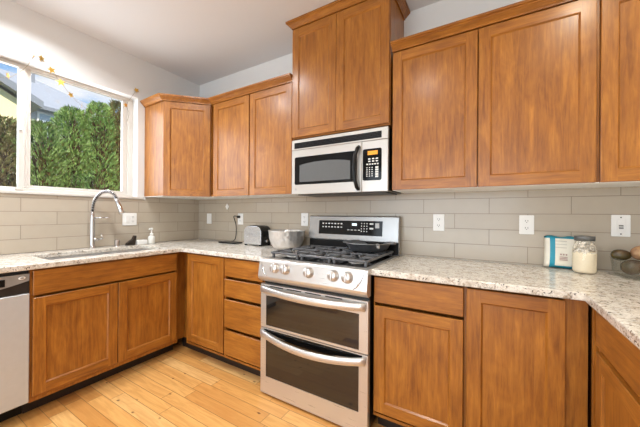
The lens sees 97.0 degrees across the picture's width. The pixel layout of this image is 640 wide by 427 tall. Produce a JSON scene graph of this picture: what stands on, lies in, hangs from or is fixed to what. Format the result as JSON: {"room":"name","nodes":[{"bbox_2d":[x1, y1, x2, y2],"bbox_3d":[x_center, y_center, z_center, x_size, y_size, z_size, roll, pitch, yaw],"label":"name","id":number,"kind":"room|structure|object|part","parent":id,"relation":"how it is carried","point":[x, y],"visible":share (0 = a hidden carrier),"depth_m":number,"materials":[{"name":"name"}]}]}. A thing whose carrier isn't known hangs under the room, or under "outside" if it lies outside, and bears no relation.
{"room":"kitchen","nodes":[
{"label":"kitchen","id":0,"kind":"room"},
{"bbox_2d":[0,0,199,254],"bbox_3d":[-2.881,-0.156,0.976,0.150,2.700,5.800,0,0,31],"label":"wall","id":1,"kind":"structure","parent":0,"point":[74,55],"depth_m":2.38,"materials":[{"name":"white paint"}]},
{"bbox_2d":[1,55,138,120],"bbox_3d":[-2.099,-1.022,2.103,0.041,0.359,1.430,0,0,31],"label":"garland","id":2,"kind":"object","parent":1,"relation":"attached to","point":[60,81],"visible":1,"depth_m":2.21,"materials":[{"name":"gold metal"}]},
{"bbox_2d":[0,57,143,198],"bbox_3d":[-2.210,-0.628,2.073,0.167,0.971,1.688,0,0,31],"label":"window","id":3,"kind":"structure","parent":1,"relation":"in","point":[23,77],"depth_m":2.22,"materials":[{"name":"white paint"}]},
{"bbox_2d":[0,187,14,189],"bbox_3d":[-2.277,-0.176,1.933,0.034,0.026,0.263,0,0,31],"label":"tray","id":4,"kind":"object","parent":3,"relation":"on","point":[1,188],"visible":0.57,"depth_m":2.01,"materials":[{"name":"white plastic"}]},
{"bbox_3d":[-2.409,-0.633,1.782,0.028,0.915,0.772,0,0,31],"label":"sliding sash","id":5,"kind":"part","parent":3,"relation":"part of","materials":[{"name":"white paint"}]},
{"bbox_3d":[-2.188,-0.153,2.058,0.107,0.021,1.688,0,0,31],"label":"sill","id":6,"kind":"part","parent":3,"relation":"part of","materials":[{"name":"white paint"}]},
{"bbox_3d":[-2.054,-0.640,2.445,0.037,0.899,0.692,0,0,31],"label":"fixed sash","id":7,"kind":"part","parent":3,"relation":"part of","materials":[{"name":"white paint"}]},
{"bbox_2d":[0,193,198,254],"bbox_3d":[-2.074,0.049,2.182,0.008,0.477,2.600,0,0,31],"label":"backsplash","id":8,"kind":"structure","parent":1,"relation":"attached to","point":[29,223],"depth_m":2.34,"materials":[{"name":"tile"}]},
{"bbox_2d":[122,213,136,224],"bbox_3d":[-1.782,0.053,2.654,0.010,0.115,0.120,0,0,31],"label":"wall switch","id":9,"kind":"object","parent":8,"relation":"attached to","point":[128,218],"visible":0.89,"depth_m":2.65,"materials":[{"name":"white plastic"}]},
{"bbox_2d":[140,93,231,199],"bbox_3d":[-1.298,-0.622,2.845,0.657,0.928,0.669,0,0,31],"label":"upper cabinet","id":10,"kind":"object","parent":1,"relation":"attached to","point":[177,163],"visible":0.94,"depth_m":2.66,"materials":[{"name":"brown wood"}]},
{"bbox_3d":[-1.387,-1.062,2.644,0.723,0.050,0.196,0,0,6],"label":"crown molding","id":11,"kind":"part","parent":10,"relation":"part of","materials":[{"name":"brown wood"}]},
{"bbox_3d":[-1.245,-0.596,2.658,0.299,0.870,0.299,0,0,31],"label":"door","id":12,"kind":"part","parent":10,"relation":"part of","materials":[{"name":"brown wood"}]},
{"bbox_3d":[-1.245,-0.596,2.660,0.278,0.742,0.009,0,0,-14],"label":"door panel","id":13,"kind":"part","parent":10,"relation":"part of","materials":[{"name":"brown wood"}]},
{"bbox_2d":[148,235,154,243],"bbox_3d":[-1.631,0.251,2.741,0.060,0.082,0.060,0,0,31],"label":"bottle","id":14,"kind":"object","parent":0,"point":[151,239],"depth_m":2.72,"materials":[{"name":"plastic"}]},
{"bbox_2d":[0,338,384,426],"bbox_3d":[-1.175,1.235,-0.044,4.240,0.060,5.800,0,0,31],"label":"floor","id":15,"kind":"structure","parent":0,"point":[182,386],"depth_m":1.81,"materials":[{"name":"brown wood"}]},
{"bbox_2d":[0,270,29,421],"bbox_3d":[-2.084,0.762,1.531,0.604,0.876,0.596,0,0,31],"label":"dishwasher","id":16,"kind":"object","parent":15,"relation":"on","point":[14,286],"visible":1,"depth_m":1.58,"materials":[{"name":"metal"}]},
{"bbox_3d":[-1.840,0.400,1.388,0.024,0.113,0.592,0,0,31],"label":"control panel","id":17,"kind":"part","parent":16,"relation":"part of","materials":[{"name":"silver metal"}]},
{"bbox_2d":[22,249,177,413],"bbox_3d":[-1.704,0.764,2.202,0.627,0.878,0.942,0,0,31],"label":"base cabinet","id":18,"kind":"object","parent":15,"relation":"on","point":[90,323],"visible":0.91,"depth_m":1.93,"materials":[{"name":"brown wood"}]},
{"bbox_3d":[-1.566,0.781,1.840,0.019,0.575,0.440,0,0,31],"label":"door","id":19,"kind":"part","parent":18,"relation":"part of","materials":[{"name":"brown wood"}]},
{"bbox_3d":[-1.568,0.781,1.842,0.008,0.447,0.312,0,0,31],"label":"door panel","id":20,"kind":"part","parent":18,"relation":"part of","materials":[{"name":"brown wood"}]},
{"bbox_3d":[-1.450,0.408,2.031,0.019,0.145,0.883,0,0,31],"label":"false drawer","id":21,"kind":"part","parent":18,"relation":"part of","materials":[{"name":"brown wood"}]},
{"bbox_3d":[-1.339,0.783,2.222,0.019,0.575,0.438,0,0,31],"label":"door","id":22,"kind":"part","parent":18,"relation":"part of","materials":[{"name":"brown wood"}]},
{"bbox_3d":[-1.342,0.783,2.223,0.008,0.447,0.310,0,0,31],"label":"door panel","id":23,"kind":"part","parent":18,"relation":"part of","materials":[{"name":"brown wood"}]},
{"bbox_2d":[177,252,232,365],"bbox_3d":[-1.083,0.769,2.725,1.161,0.878,0.644,0,0,31],"label":"base cabinet","id":24,"kind":"object","parent":15,"relation":"on","point":[201,278],"visible":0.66,"depth_m":2.31,"materials":[{"name":"brown wood"}]},
{"bbox_2d":[0,239,296,273],"bbox_3d":[-1.335,0.278,1.882,1.570,0.096,2.342,0,0,31],"label":"countertop","id":25,"kind":"structure","parent":24,"relation":"on","point":[23,261],"depth_m":2.16,"materials":[{"name":"beige stone"}]},
{"bbox_2d":[43,249,148,259],"bbox_3d":[-1.665,0.409,2.196,0.418,0.168,0.783,0,0,31],"label":"sink","id":26,"kind":"object","parent":25,"relation":"in","point":[112,252],"visible":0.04,"depth_m":2.29,"materials":[{"name":"metal"}]},
{"bbox_2d":[88,190,124,248],"bbox_3d":[-1.798,0.044,2.394,0.253,0.491,0.054,0,0,-26],"label":"spring faucet","id":27,"kind":"object","parent":25,"relation":"on","point":[93,239],"visible":1,"depth_m":2.35,"materials":[{"name":"silver metal"}]},
{"bbox_3d":[-1.888,0.139,2.350,0.054,0.300,0.054,0,0,31],"label":"post","id":28,"kind":"part","parent":27,"relation":"part of","materials":[{"name":"silver metal"}]},
{"bbox_3d":[-1.799,0.259,2.508,0.048,0.062,0.048,0,0,31],"label":"air gap cap","id":29,"kind":"part","parent":25,"relation":"part of","materials":[{"name":"silver metal"}]},
{"bbox_2d":[125,235,136,245],"bbox_3d":[-1.740,0.247,2.607,0.040,0.087,0.082,0,0,31],"label":"scrub brush","id":30,"kind":"object","parent":25,"relation":"on","point":[132,241],"visible":1,"depth_m":2.61,"materials":[{"name":"brown plastic"}]},
{"bbox_2d":[135,239,146,244],"bbox_3d":[-1.695,0.270,2.683,0.060,0.042,0.090,0,0,31],"label":"soap dish","id":31,"kind":"object","parent":25,"relation":"on","point":[138,242],"visible":0.81,"depth_m":2.66,"materials":[{"name":"white ceramic"}]},
{"bbox_2d":[148,228,154,243],"bbox_3d":[-1.633,0.215,2.736,0.061,0.153,0.072,0,0,31],"label":"soap dispenser","id":32,"kind":"object","parent":25,"relation":"on","point":[151,239],"visible":1,"depth_m":2.72,"materials":[{"name":"plastic"}]},
{"bbox_2d":[218,216,241,243],"bbox_3d":[-0.891,0.159,2.875,0.245,0.275,0.162,0,0,31],"label":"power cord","id":33,"kind":"object","parent":25,"relation":"on","point":[233,241],"visible":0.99,"depth_m":2.87,"materials":[{"name":"black plastic"}]},
{"bbox_2d":[244,225,270,245],"bbox_3d":[-0.578,0.205,2.670,0.244,0.186,0.141,0,0,31],"label":"toaster","id":34,"kind":"object","parent":25,"relation":"on","point":[253,234],"visible":0.94,"depth_m":2.61,"materials":[{"name":"silver metal"}]},
{"bbox_2d":[268,229,304,249],"bbox_3d":[-0.285,0.221,2.415,0.316,0.159,0.316,0,0,31],"label":"bowl","id":35,"kind":"object","parent":25,"relation":"on","point":[280,239],"visible":0.89,"depth_m":2.30,"materials":[{"name":"white metal"}]},
{"bbox_3d":[-0.927,0.707,2.293,0.315,0.606,0.008,0,0,31],"label":"door panel","id":36,"kind":"part","parent":24,"relation":"part of","materials":[{"name":"brown wood"}]},
{"bbox_3d":[-0.928,0.707,2.290,0.443,0.734,0.019,0,0,31],"label":"door","id":37,"kind":"part","parent":24,"relation":"part of","materials":[{"name":"brown wood"}]},
{"bbox_2d":[224,257,264,375],"bbox_3d":[-0.402,0.773,2.330,0.412,0.878,0.626,0,0,31],"label":"base cabinet","id":38,"kind":"object","parent":15,"relation":"on","point":[242,303],"visible":0.53,"depth_m":2.07,"materials":[{"name":"brown wood"}]},
{"bbox_3d":[-0.564,0.983,2.072,0.386,0.186,0.019,0,0,31],"label":"drawer","id":39,"kind":"part","parent":38,"relation":"part of","materials":[{"name":"brown wood"}]},
{"bbox_3d":[-0.562,0.761,2.072,0.386,0.212,0.019,0,0,31],"label":"drawer","id":40,"kind":"part","parent":38,"relation":"part of","materials":[{"name":"brown wood"}]},
{"bbox_3d":[-0.561,0.566,2.073,0.386,0.132,0.019,0,0,31],"label":"drawer","id":41,"kind":"part","parent":38,"relation":"part of","materials":[{"name":"brown wood"}]},
{"bbox_3d":[-0.560,0.410,2.073,0.386,0.136,0.019,0,0,31],"label":"drawer","id":42,"kind":"part","parent":38,"relation":"part of","materials":[{"name":"brown wood"}]},
{"bbox_2d":[258,216,400,426],"bbox_3d":[0.080,0.616,1.965,0.768,1.196,0.708,0,0,31],"label":"gas range","id":43,"kind":"object","parent":15,"relation":"on","point":[317,329],"visible":0.94,"depth_m":1.71,"materials":[{"name":"metal"}]},
{"bbox_3d":[-0.295,0.350,1.804,0.066,0.066,0.045,0,0,31],"label":"knob","id":44,"kind":"part","parent":43,"relation":"part of","materials":[{"name":"metal"}]},
{"bbox_3d":[-0.223,0.351,1.761,0.066,0.066,0.045,0,0,31],"label":"knob","id":45,"kind":"part","parent":43,"relation":"part of","materials":[{"name":"metal"}]},
{"bbox_3d":[-0.074,0.351,1.672,0.066,0.066,0.045,0,0,31],"label":"knob","id":46,"kind":"part","parent":43,"relation":"part of","materials":[{"name":"metal"}]},
{"bbox_3d":[-0.087,0.811,1.688,0.738,0.078,0.058,0,0,31],"label":"door handle","id":47,"kind":"part","parent":43,"relation":"part of","materials":[{"name":"metal"}]},
{"bbox_3d":[-0.084,0.508,1.690,0.738,0.056,0.054,0,0,31],"label":"door handle","id":48,"kind":"part","parent":43,"relation":"part of","materials":[{"name":"metal"}]},
{"bbox_3d":[-0.065,0.981,1.726,0.762,0.434,0.030,0,0,31],"label":"oven door","id":49,"kind":"part","parent":43,"relation":"part of","materials":[{"name":"metal"}]},
{"bbox_3d":[-0.062,0.615,1.726,0.762,0.286,0.030,0,0,31],"label":"oven door","id":50,"kind":"part","parent":43,"relation":"part of","materials":[{"name":"metal"}]},
{"bbox_3d":[0.068,0.352,1.588,0.066,0.066,0.045,0,0,31],"label":"knob","id":51,"kind":"part","parent":43,"relation":"part of","materials":[{"name":"metal"}]},
{"bbox_2d":[268,251,398,268],"bbox_3d":[0.090,0.309,1.980,0.762,0.020,0.585,0,0,31],"label":"cooktop","id":52,"kind":"object","parent":43,"relation":"in","point":[347,264],"depth_m":1.77,"materials":[{"name":"metal"}]},
{"bbox_3d":[0.143,0.353,1.543,0.066,0.066,0.045,0,0,31],"label":"knob","id":53,"kind":"part","parent":43,"relation":"part of","materials":[{"name":"metal"}]},
{"bbox_3d":[0.226,0.112,2.230,0.545,0.112,0.012,0,0,31],"label":"display panel","id":54,"kind":"part","parent":43,"relation":"part of","materials":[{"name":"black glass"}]},
{"bbox_2d":[343,239,395,251],"bbox_3d":[0.359,0.227,2.000,0.358,0.070,0.409,0,0,-41],"label":"skillet","id":55,"kind":"object","parent":43,"relation":"on","point":[355,245],"visible":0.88,"depth_m":1.90,"materials":[{"name":"black metal"}]},
{"bbox_2d":[373,275,465,426],"bbox_3d":[0.643,0.779,1.710,0.453,0.878,0.626,0,0,31],"label":"base cabinet","id":56,"kind":"object","parent":15,"relation":"on","point":[420,326],"visible":0.78,"depth_m":1.44,"materials":[{"name":"brown wood"}]},
{"bbox_3d":[0.489,0.793,1.452,0.309,0.451,0.008,0,0,31],"label":"door panel","id":57,"kind":"part","parent":56,"relation":"part of","materials":[{"name":"brown wood"}]},
{"bbox_3d":[0.490,0.417,1.449,0.437,0.138,0.019,0,0,31],"label":"drawer","id":58,"kind":"part","parent":56,"relation":"part of","materials":[{"name":"brown wood"}]},
{"bbox_2d":[465,287,587,426],"bbox_3d":[1.048,0.782,1.469,0.488,0.878,0.626,0,0,31],"label":"base cabinet","id":59,"kind":"object","parent":15,"relation":"on","point":[526,355],"visible":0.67,"depth_m":1.22,"materials":[{"name":"brown wood"}]},
{"bbox_3d":[0.843,0.718,1.242,0.226,0.606,0.008,0,0,31],"label":"door panel","id":60,"kind":"part","parent":59,"relation":"part of","materials":[{"name":"brown wood"}]},
{"bbox_2d":[587,304,639,426],"bbox_3d":[1.300,0.783,0.894,0.643,0.878,1.358,0,0,31],"label":"base cabinet","id":61,"kind":"object","parent":15,"relation":"on","point":[613,360],"visible":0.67,"depth_m":0.92,"materials":[{"name":"brown wood"}]},
{"bbox_2d":[371,255,639,349],"bbox_3d":[0.732,0.323,0.805,1.536,0.033,2.082,0,0,31],"label":"countertop","id":62,"kind":"structure","parent":61,"relation":"on","point":[616,298],"depth_m":1.32,"materials":[{"name":"beige stone"}]},
{"bbox_2d":[543,235,586,268],"bbox_3d":[1.382,0.218,1.597,0.195,0.185,0.064,0,0,31],"label":"flour bag","id":63,"kind":"object","parent":62,"relation":"on","point":[557,250],"visible":0.7,"depth_m":1.59,"materials":[{"name":"white paper"}]},
{"bbox_2d":[572,235,597,273],"bbox_3d":[1.384,0.214,1.482,0.098,0.192,0.098,0,0,31],"label":"jar","id":64,"kind":"object","parent":62,"relation":"on","point":[583,261],"visible":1,"depth_m":1.45,"materials":[{"name":"clear glass"}]},
{"bbox_3d":[1.385,0.130,1.482,0.084,0.024,0.084,0,0,31],"label":"lid","id":65,"kind":"part","parent":64,"relation":"part of","materials":[{"name":"grey metal"}]},
{"bbox_3d":[1.571,0.266,1.353,0.264,0.091,0.264,0,0,31],"label":"glass bowl","id":66,"kind":"object","parent":62,"relation":"on","visible":0},
{"bbox_2d":[610,249,631,260],"bbox_3d":[1.481,0.204,1.390,0.078,0.056,0.056,0,0,31],"label":"avocado","id":67,"kind":"object","parent":66,"relation":"in","point":[618,254],"visible":0.86,"depth_m":1.38,"materials":[{"name":"green food"}]},
{"bbox_2d":[620,260,639,274],"bbox_3d":[1.510,0.260,1.366,0.087,0.074,0.072,0,0,31],"label":"avocado","id":68,"kind":"object","parent":66,"relation":"in","point":[630,267],"visible":1,"depth_m":1.35,"materials":[{"name":"green food"}]},
{"bbox_2d":[630,246,639,259],"bbox_3d":[1.524,0.187,1.339,0.081,0.070,0.071,0,0,31],"label":"onion","id":69,"kind":"object","parent":68,"relation":"on","point":[635,251],"visible":1,"depth_m":1.34,"materials":[{"name":"orange food"}]},
{"bbox_3d":[0.856,0.796,0.757,0.019,0.577,0.660,0,0,31],"label":"door","id":70,"kind":"part","parent":61,"relation":"part of","materials":[{"name":"brown wood"}]},
{"bbox_3d":[0.859,0.420,0.758,0.019,0.133,0.660,0,0,31],"label":"drawer","id":71,"kind":"part","parent":61,"relation":"part of","materials":[{"name":"brown wood"}]},
{"bbox_3d":[0.859,0.796,0.756,0.008,0.449,0.532,0,0,31],"label":"door panel","id":72,"kind":"part","parent":61,"relation":"part of","materials":[{"name":"brown wood"}]},
{"bbox_2d":[10,0,441,84],"bbox_3d":[-1.135,-1.555,-0.054,4.190,0.120,5.800,0,0,31],"label":"ceiling","id":73,"kind":"structure","parent":0,"point":[200,42],"depth_m":2.27,"materials":[{"name":"white paint"}]},
{"bbox_2d":[200,0,623,272],"bbox_3d":[0.298,-0.133,2.373,3.890,2.700,0.150,0,0,31],"label":"wall","id":74,"kind":"structure","parent":0,"point":[443,12],"depth_m":2.06,"materials":[{"name":"white paint"}]},
{"bbox_2d":[208,73,309,198],"bbox_3d":[-0.560,-0.618,2.579,0.974,0.928,0.372,0,0,31],"label":"upper cabinet","id":75,"kind":"object","parent":74,"relation":"attached to","point":[251,131],"visible":0.9,"depth_m":2.42,"materials":[{"name":"brown wood"}]},
{"bbox_3d":[-0.806,-0.593,2.570,0.332,0.742,0.008,0,0,31],"label":"door panel","id":76,"kind":"part","parent":75,"relation":"part of","materials":[{"name":"brown wood"}]},
{"bbox_3d":[-0.807,-0.593,2.567,0.460,0.870,0.019,0,0,31],"label":"door","id":77,"kind":"part","parent":75,"relation":"part of","materials":[{"name":"brown wood"}]},
{"bbox_3d":[-0.629,-1.057,2.432,0.948,0.050,0.045,0,0,31],"label":"crown molding","id":78,"kind":"part","parent":75,"relation":"part of","materials":[{"name":"brown wood"}]},
{"bbox_3d":[-0.409,-0.591,2.330,0.448,0.870,0.019,0,0,31],"label":"door","id":79,"kind":"part","parent":75,"relation":"part of","materials":[{"name":"brown wood"}]},
{"bbox_3d":[-0.407,-0.591,2.333,0.320,0.742,0.008,0,0,31],"label":"door panel","id":80,"kind":"part","parent":75,"relation":"part of","materials":[{"name":"brown wood"}]},
{"bbox_2d":[285,0,409,139],"bbox_3d":[0.194,-1.026,2.134,0.861,0.909,0.370,0,0,31],"label":"upper cabinet","id":81,"kind":"object","parent":74,"relation":"attached to","point":[342,57],"visible":0.97,"depth_m":1.97,"materials":[{"name":"brown wood"}]},
{"bbox_3d":[-0.045,-0.998,2.107,0.254,0.703,0.008,0,0,31],"label":"door panel","id":82,"kind":"part","parent":81,"relation":"part of","materials":[{"name":"brown wood"}]},
{"bbox_3d":[-0.047,-0.998,2.104,0.382,0.831,0.019,0,0,31],"label":"door","id":83,"kind":"part","parent":81,"relation":"part of","materials":[{"name":"brown wood"}]},
{"bbox_2d":[292,126,400,196],"bbox_3d":[0.180,-0.350,2.119,0.759,0.420,0.385,0,0,31],"label":"microwave","id":84,"kind":"object","parent":81,"relation":"attached to","point":[354,163],"visible":0.99,"depth_m":1.97,"materials":[{"name":"silver plastic"}]},
{"bbox_3d":[0.036,-0.313,2.054,0.579,0.336,0.028,0,0,31],"label":"door","id":85,"kind":"part","parent":84,"relation":"part of","materials":[{"name":"metal"}]},
{"bbox_3d":[0.242,-0.305,1.888,0.059,0.305,0.032,0,0,-30],"label":"door handle","id":86,"kind":"part","parent":84,"relation":"part of","materials":[{"name":"black plastic"}]},
{"bbox_2d":[366,157,378,176],"bbox_3d":[0.343,-0.300,1.853,0.084,0.127,0.001,0,0,31],"label":"keypad","id":87,"kind":"object","parent":84,"relation":"attached to","point":[372,163],"depth_m":1.85,"materials":[{"name":"black plastic"}]},
{"bbox_2d":[368,150,377,154],"bbox_3d":[0.344,-0.398,1.853,0.068,0.026,0.001,0,0,31],"label":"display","id":88,"kind":"object","parent":84,"relation":"on","point":[370,152],"depth_m":1.85,"materials":[{"name":"orange glass"}]},
{"bbox_3d":[0.363,-0.311,1.860,0.178,0.336,0.028,0,0,31],"label":"control panel","id":89,"kind":"part","parent":84,"relation":"part of","materials":[{"name":"metal"}]},
{"bbox_3d":[0.197,-1.456,2.135,0.861,0.050,0.370,0,0,31],"label":"crown molding","id":90,"kind":"part","parent":81,"relation":"part of","materials":[{"name":"brown wood"}]},
{"bbox_3d":[0.283,-0.996,1.911,0.253,0.703,0.008,0,0,31],"label":"door panel","id":91,"kind":"part","parent":81,"relation":"part of","materials":[{"name":"brown wood"}]},
{"bbox_3d":[0.282,-0.996,1.908,0.381,0.831,0.019,0,0,31],"label":"door","id":92,"kind":"part","parent":81,"relation":"part of","materials":[{"name":"brown wood"}]},
{"bbox_2d":[198,187,639,271],"bbox_3d":[0.260,0.058,2.303,3.881,0.492,0.008,0,0,31],"label":"backsplash","id":93,"kind":"structure","parent":74,"relation":"attached to","point":[479,225],"depth_m":1.85,"materials":[{"name":"tile"}]},
{"bbox_2d":[207,213,211,223],"bbox_3d":[-1.248,0.057,3.188,0.073,0.115,0.010,0,0,31],"label":"wall switch","id":94,"kind":"object","parent":93,"relation":"attached to","point":[209,215],"visible":1,"depth_m":3.18,"materials":[{"name":"white plastic"}]},
{"bbox_2d":[238,213,242,224],"bbox_3d":[-0.825,0.057,2.937,0.073,0.115,0.010,0,0,31],"label":"wall outlet","id":95,"kind":"object","parent":93,"relation":"attached to","point":[240,220],"visible":1,"depth_m":2.93,"materials":[{"name":"white plastic"}]},
{"bbox_2d":[301,213,307,225],"bbox_3d":[-0.137,0.053,2.528,0.073,0.115,0.010,0,0,31],"label":"wall outlet","id":96,"kind":"object","parent":93,"relation":"attached to","point":[304,216],"visible":1,"depth_m":2.53,"materials":[{"name":"white plastic"}]},
{"bbox_2d":[433,214,444,230],"bbox_3d":[0.821,0.062,1.959,0.073,0.115,0.010,0,0,31],"label":"wall outlet","id":97,"kind":"object","parent":93,"relation":"attached to","point":[438,219],"visible":1,"depth_m":1.96,"materials":[{"name":"white plastic"}]},
{"bbox_2d":[519,215,533,233],"bbox_3d":[1.245,0.068,1.707,0.073,0.115,0.010,0,0,31],"label":"wall outlet","id":98,"kind":"object","parent":93,"relation":"attached to","point":[526,222],"visible":1,"depth_m":1.70,"materials":[{"name":"white plastic"}]},
{"bbox_2d":[523,226,529,230],"bbox_3d":[1.243,0.089,1.704,0.032,0.028,0.003,0,0,31],"label":"socket","id":99,"kind":"object","parent":98,"relation":"attached to","point":[525,228],"depth_m":1.70,"materials":[{"name":"white plastic"}]},
{"bbox_2d":[523,219,529,223],"bbox_3d":[1.244,0.047,1.704,0.032,0.028,0.003,0,0,31],"label":"socket","id":100,"kind":"object","parent":98,"relation":"attached to","point":[525,221],"depth_m":1.70,"materials":[{"name":"white plastic"}]},
{"bbox_2d":[611,215,630,236],"bbox_3d":[1.593,0.065,1.500,0.073,0.115,0.010,0,0,31],"label":"wall switch","id":101,"kind":"object","parent":93,"relation":"attached to","point":[620,224],"visible":1,"depth_m":1.50,"materials":[{"name":"white plastic"}]},
{"bbox_2d":[617,219,624,231],"bbox_3d":[1.592,0.065,1.498,0.032,0.066,0.003,0,0,31],"label":"socket","id":102,"kind":"object","parent":101,"relation":"attached to","point":[620,222],"depth_m":1.50,"materials":[{"name":"white plastic"}]},
{"bbox_2d":[391,0,597,193],"bbox_3d":[0.949,-0.608,1.683,0.968,0.928,0.372,0,0,31],"label":"upper cabinet","id":103,"kind":"object","parent":74,"relation":"attached to","point":[504,98],"visible":1,"depth_m":1.51,"materials":[{"name":"brown wood"}]},
{"bbox_3d":[0.671,-0.584,1.693,0.344,0.742,0.008,0,0,31],"label":"door panel","id":104,"kind":"part","parent":103,"relation":"part of","materials":[{"name":"brown wood"}]},
{"bbox_3d":[0.669,-0.584,1.690,0.472,0.870,0.019,0,0,31],"label":"door","id":105,"kind":"part","parent":103,"relation":"part of","materials":[{"name":"brown wood"}]},
{"bbox_3d":[0.869,-1.048,1.542,0.968,0.050,0.045,0,0,31],"label":"crown molding","id":106,"kind":"part","parent":103,"relation":"part of","materials":[{"name":"brown wood"}]},
{"bbox_3d":[1.084,-0.581,1.447,0.352,0.742,0.008,0,0,31],"label":"door panel","id":107,"kind":"part","parent":103,"relation":"part of","materials":[{"name":"brown wood"}]},
{"bbox_3d":[1.083,-0.581,1.444,0.480,0.870,0.019,0,0,31],"label":"door","id":108,"kind":"part","parent":103,"relation":"part of","materials":[{"name":"brown wood"}]},
{"bbox_2d":[582,0,639,187],"bbox_3d":[1.601,-0.604,1.295,0.550,0.928,0.372,0,0,31],"label":"upper cabinet","id":109,"kind":"object","parent":74,"relation":"attached to","point":[618,96],"visible":0.73,"depth_m":1.28,"materials":[{"name":"brown wood"}]},
{"bbox_3d":[1.497,-0.579,1.198,0.454,0.870,0.019,0,0,31],"label":"door","id":110,"kind":"part","parent":109,"relation":"part of","materials":[{"name":"brown wood"}]},
{"bbox_3d":[1.498,-0.579,1.201,0.326,0.742,0.008,0,0,31],"label":"door panel","id":111,"kind":"part","parent":109,"relation":"part of","materials":[{"name":"brown wood"}]},
{"label":"outside","id":112,"kind":"structure","parent":0,"visible":0},
{"bbox_3d":[-17.449,1.560,15.729,39.750,0.300,55.000,0,0,31],"label":"ground","id":113,"kind":"structure","parent":112,"visible":0},
{"bbox_2d":[0,115,32,186],"bbox_3d":[-4.341,0.079,3.853,0.745,2.856,0.748,0,0,31],"label":"shrub","id":114,"kind":"object","parent":113,"relation":"on","point":[8,155],"visible":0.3,"depth_m":3.78,"materials":[{"name":"green plant"}]},
{"bbox_3d":[-4.338,0.162,3.852,0.302,2.690,0.294,0,0,31],"label":"stem","id":115,"kind":"part","parent":114,"relation":"part of","materials":[{"name":"green plant"}]},
{"bbox_2d":[0,73,43,174],"bbox_3d":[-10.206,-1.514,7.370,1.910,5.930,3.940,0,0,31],"label":"gabled house","id":116,"kind":"structure","parent":113,"relation":"on","point":[8,88],"depth_m":8.16,"materials":[{"name":"yellow paint"}]},
{"bbox_2d":[11,118,73,187],"bbox_3d":[-4.053,0.067,4.128,0.728,2.884,0.749,0,0,-6],"label":"shrub","id":117,"kind":"object","parent":113,"relation":"on","point":[43,171],"visible":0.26,"depth_m":4.05,"materials":[{"name":"green plant"}]},
{"bbox_3d":[-4.051,0.149,4.135,0.302,2.720,0.294,0,0,31],"label":"stem","id":118,"kind":"part","parent":117,"relation":"part of","materials":[{"name":"green plant"}]},
{"bbox_2d":[0,69,106,171],"bbox_3d":[-11.965,-2.256,12.868,6.660,7.400,4.750,0,0,31],"label":"house","id":119,"kind":"structure","parent":113,"relation":"on","point":[53,99],"depth_m":11.22,"materials":[{"name":"grey"}]},
{"bbox_2d":[31,73,34,82],"bbox_3d":[-12.035,-5.708,11.793,0.200,0.500,0.200,0,0,31],"label":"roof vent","id":120,"kind":"object","parent":119,"relation":"attached to","point":[32,75],"depth_m":11.76,"materials":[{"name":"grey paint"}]},
{"bbox_3d":[-9.983,-3.155,10.340,0.020,0.880,0.400,0,0,31],"label":"pane","id":121,"kind":"part","parent":119,"relation":"part of","materials":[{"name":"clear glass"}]},
{"bbox_2d":[47,104,97,188],"bbox_3d":[-3.970,-0.106,4.502,0.713,3.233,0.725,0,0,-29],"label":"shrub","id":122,"kind":"object","parent":113,"relation":"on","point":[70,130],"visible":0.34,"depth_m":4.40,"materials":[{"name":"green plant"}]},
{"bbox_3d":[-3.960,-0.020,4.513,0.302,3.060,0.294,0,0,31],"label":"stem","id":123,"kind":"part","parent":122,"relation":"part of","materials":[{"name":"green plant"}]},
{"bbox_2d":[75,100,119,190],"bbox_3d":[-3.713,-0.190,4.749,0.735,3.404,0.736,0,0,31],"label":"shrub","id":124,"kind":"object","parent":113,"relation":"on","point":[99,179],"visible":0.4,"depth_m":4.63,"materials":[{"name":"green leaves"},{"name":"bark"}]},
{"bbox_3d":[-3.716,-0.108,4.752,0.302,3.240,0.294,0,0,31],"label":"stem","id":125,"kind":"part","parent":124,"relation":"part of","materials":[{"name":"green plant"}]},
{"bbox_2d":[106,99,120,190],"bbox_3d":[-3.550,-0.253,5.059,0.741,3.532,0.751,0,0,31],"label":"shrub","id":126,"kind":"object","parent":113,"relation":"on","point":[117,116],"visible":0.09,"depth_m":4.87,"materials":[{"name":"green leaves"},{"name":"bark"}]},
{"bbox_3d":[-3.554,-0.167,5.040,0.302,3.360,0.294,0,0,31],"label":"stem","id":127,"kind":"part","parent":126,"relation":"part of","materials":[{"name":"green plant"}]}
]}

